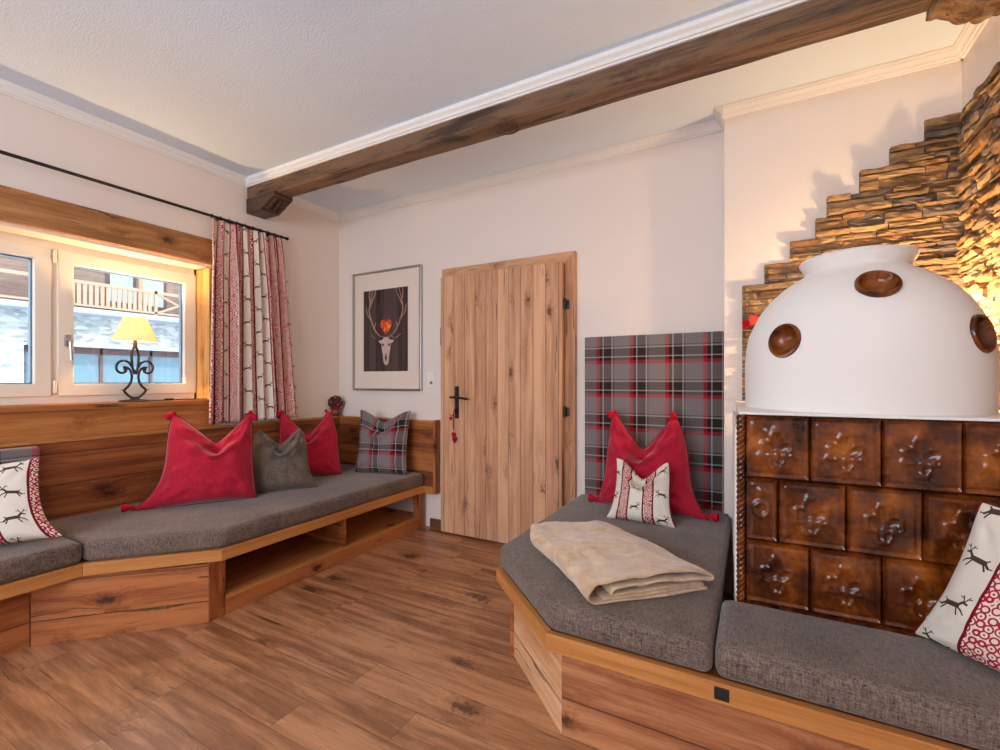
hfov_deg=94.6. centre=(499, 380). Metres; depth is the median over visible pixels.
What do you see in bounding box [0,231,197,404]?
window
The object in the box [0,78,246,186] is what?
trim
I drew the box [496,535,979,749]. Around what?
bench
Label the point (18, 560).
seat cushion
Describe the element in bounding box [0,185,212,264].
lintel
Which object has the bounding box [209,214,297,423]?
curtain
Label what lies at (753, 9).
trim
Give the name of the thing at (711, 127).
trim
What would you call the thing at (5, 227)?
lining
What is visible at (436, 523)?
baseboard
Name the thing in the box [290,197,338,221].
trim
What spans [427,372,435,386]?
light switch
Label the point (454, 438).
tassel
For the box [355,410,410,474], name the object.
pillow
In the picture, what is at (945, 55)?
trim
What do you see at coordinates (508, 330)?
door
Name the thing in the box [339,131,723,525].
wall
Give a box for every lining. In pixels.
[0,222,206,269]
[196,268,210,398]
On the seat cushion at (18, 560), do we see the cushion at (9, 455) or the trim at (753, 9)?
the cushion at (9, 455)
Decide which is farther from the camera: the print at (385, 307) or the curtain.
the print at (385, 307)
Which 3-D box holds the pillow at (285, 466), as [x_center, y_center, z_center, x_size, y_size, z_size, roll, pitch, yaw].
[-1.504,0.540,3.160,0.469,0.413,0.238,0,0,-31]
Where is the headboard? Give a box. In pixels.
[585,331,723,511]
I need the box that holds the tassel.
[449,411,456,442]
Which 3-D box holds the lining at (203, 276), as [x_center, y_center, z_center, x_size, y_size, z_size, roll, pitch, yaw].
[-2.104,-0.327,3.276,0.162,0.926,0.017,0,0,29]
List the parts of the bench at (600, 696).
panel, panel, panel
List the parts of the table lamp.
scroll stem, lamp shade, power cord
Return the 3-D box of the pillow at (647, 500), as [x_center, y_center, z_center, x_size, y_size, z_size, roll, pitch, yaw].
[0.760,0.592,2.462,0.365,0.310,0.184,0,0,30]
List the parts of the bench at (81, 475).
panel, panel, backrest, corner post, kick rail, backrest, corner post, panel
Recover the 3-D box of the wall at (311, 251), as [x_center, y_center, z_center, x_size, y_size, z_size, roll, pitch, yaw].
[-2.999,-0.167,1.830,0.300,2.700,5.700,0,0,29]
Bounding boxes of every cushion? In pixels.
[0,446,38,489]
[0,536,80,583]
[48,463,422,560]
[501,494,730,670]
[715,600,999,749]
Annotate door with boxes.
[440,251,576,543]
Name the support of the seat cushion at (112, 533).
on the bench at (81, 475)
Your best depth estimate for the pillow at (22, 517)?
2.08 m
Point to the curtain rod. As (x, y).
(1, 151)
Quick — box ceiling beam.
[246,0,999,218]
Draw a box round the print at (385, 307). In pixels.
[364,286,407,371]
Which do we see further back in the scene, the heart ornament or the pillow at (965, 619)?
the heart ornament
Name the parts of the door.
handle plate, lever, frame, frame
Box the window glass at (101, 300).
[0,256,178,382]
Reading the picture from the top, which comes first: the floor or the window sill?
the window sill
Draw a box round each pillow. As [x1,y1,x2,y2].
[0,458,61,544]
[121,410,257,511]
[253,428,317,492]
[276,409,341,475]
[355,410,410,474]
[588,409,718,521]
[607,458,675,527]
[912,502,999,671]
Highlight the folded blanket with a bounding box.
[530,520,713,604]
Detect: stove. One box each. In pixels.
[733,244,999,638]
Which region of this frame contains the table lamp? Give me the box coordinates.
[111,316,188,401]
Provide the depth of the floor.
1.85 m
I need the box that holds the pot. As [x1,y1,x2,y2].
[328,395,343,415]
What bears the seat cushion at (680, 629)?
on the bench at (600, 696)
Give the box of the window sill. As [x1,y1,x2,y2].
[0,399,213,443]
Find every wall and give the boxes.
[0,93,338,603]
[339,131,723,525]
[724,60,962,593]
[963,15,999,403]
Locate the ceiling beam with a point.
(814, 21)
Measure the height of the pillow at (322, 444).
0.520 m
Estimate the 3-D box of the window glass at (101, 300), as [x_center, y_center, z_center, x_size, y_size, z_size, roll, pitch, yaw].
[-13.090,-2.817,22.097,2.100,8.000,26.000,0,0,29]
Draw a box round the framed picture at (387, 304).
[352,264,422,390]
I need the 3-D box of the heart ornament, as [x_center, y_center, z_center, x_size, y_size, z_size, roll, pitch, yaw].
[1.333,-0.343,2.450,0.084,0.150,0.085,0,0,29]
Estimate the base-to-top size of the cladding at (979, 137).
1.334 m
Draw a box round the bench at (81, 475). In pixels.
[0,415,439,656]
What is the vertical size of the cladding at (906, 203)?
1.338 m
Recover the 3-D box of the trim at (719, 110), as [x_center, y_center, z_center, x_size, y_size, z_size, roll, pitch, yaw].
[1.253,-1.490,2.627,0.046,0.055,0.190,0,0,29]
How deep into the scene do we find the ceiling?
2.22 m
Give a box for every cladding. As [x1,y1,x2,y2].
[742,112,963,400]
[955,61,999,409]
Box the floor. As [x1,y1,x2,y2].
[0,525,732,749]
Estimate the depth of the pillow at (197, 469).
2.75 m
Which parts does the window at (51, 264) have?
sash, handle, sash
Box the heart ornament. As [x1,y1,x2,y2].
[742,312,758,329]
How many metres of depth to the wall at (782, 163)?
2.42 m
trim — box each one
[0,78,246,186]
[245,0,811,187]
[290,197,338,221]
[338,120,723,221]
[714,105,723,129]
[723,45,963,118]
[953,17,990,59]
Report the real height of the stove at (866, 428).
1.657 m
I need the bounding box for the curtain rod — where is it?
[0,150,288,239]
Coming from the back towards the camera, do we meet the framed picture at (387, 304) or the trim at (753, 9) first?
the framed picture at (387, 304)
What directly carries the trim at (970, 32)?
attached to the wall at (983, 55)
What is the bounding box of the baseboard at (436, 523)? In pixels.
[430,518,440,528]
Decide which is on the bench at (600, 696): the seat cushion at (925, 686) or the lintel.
the seat cushion at (925, 686)
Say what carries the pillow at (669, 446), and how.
on the seat cushion at (680, 629)
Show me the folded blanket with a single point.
(607, 563)
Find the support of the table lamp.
on the window sill
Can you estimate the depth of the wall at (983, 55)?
1.93 m
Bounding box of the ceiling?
[0,0,964,212]

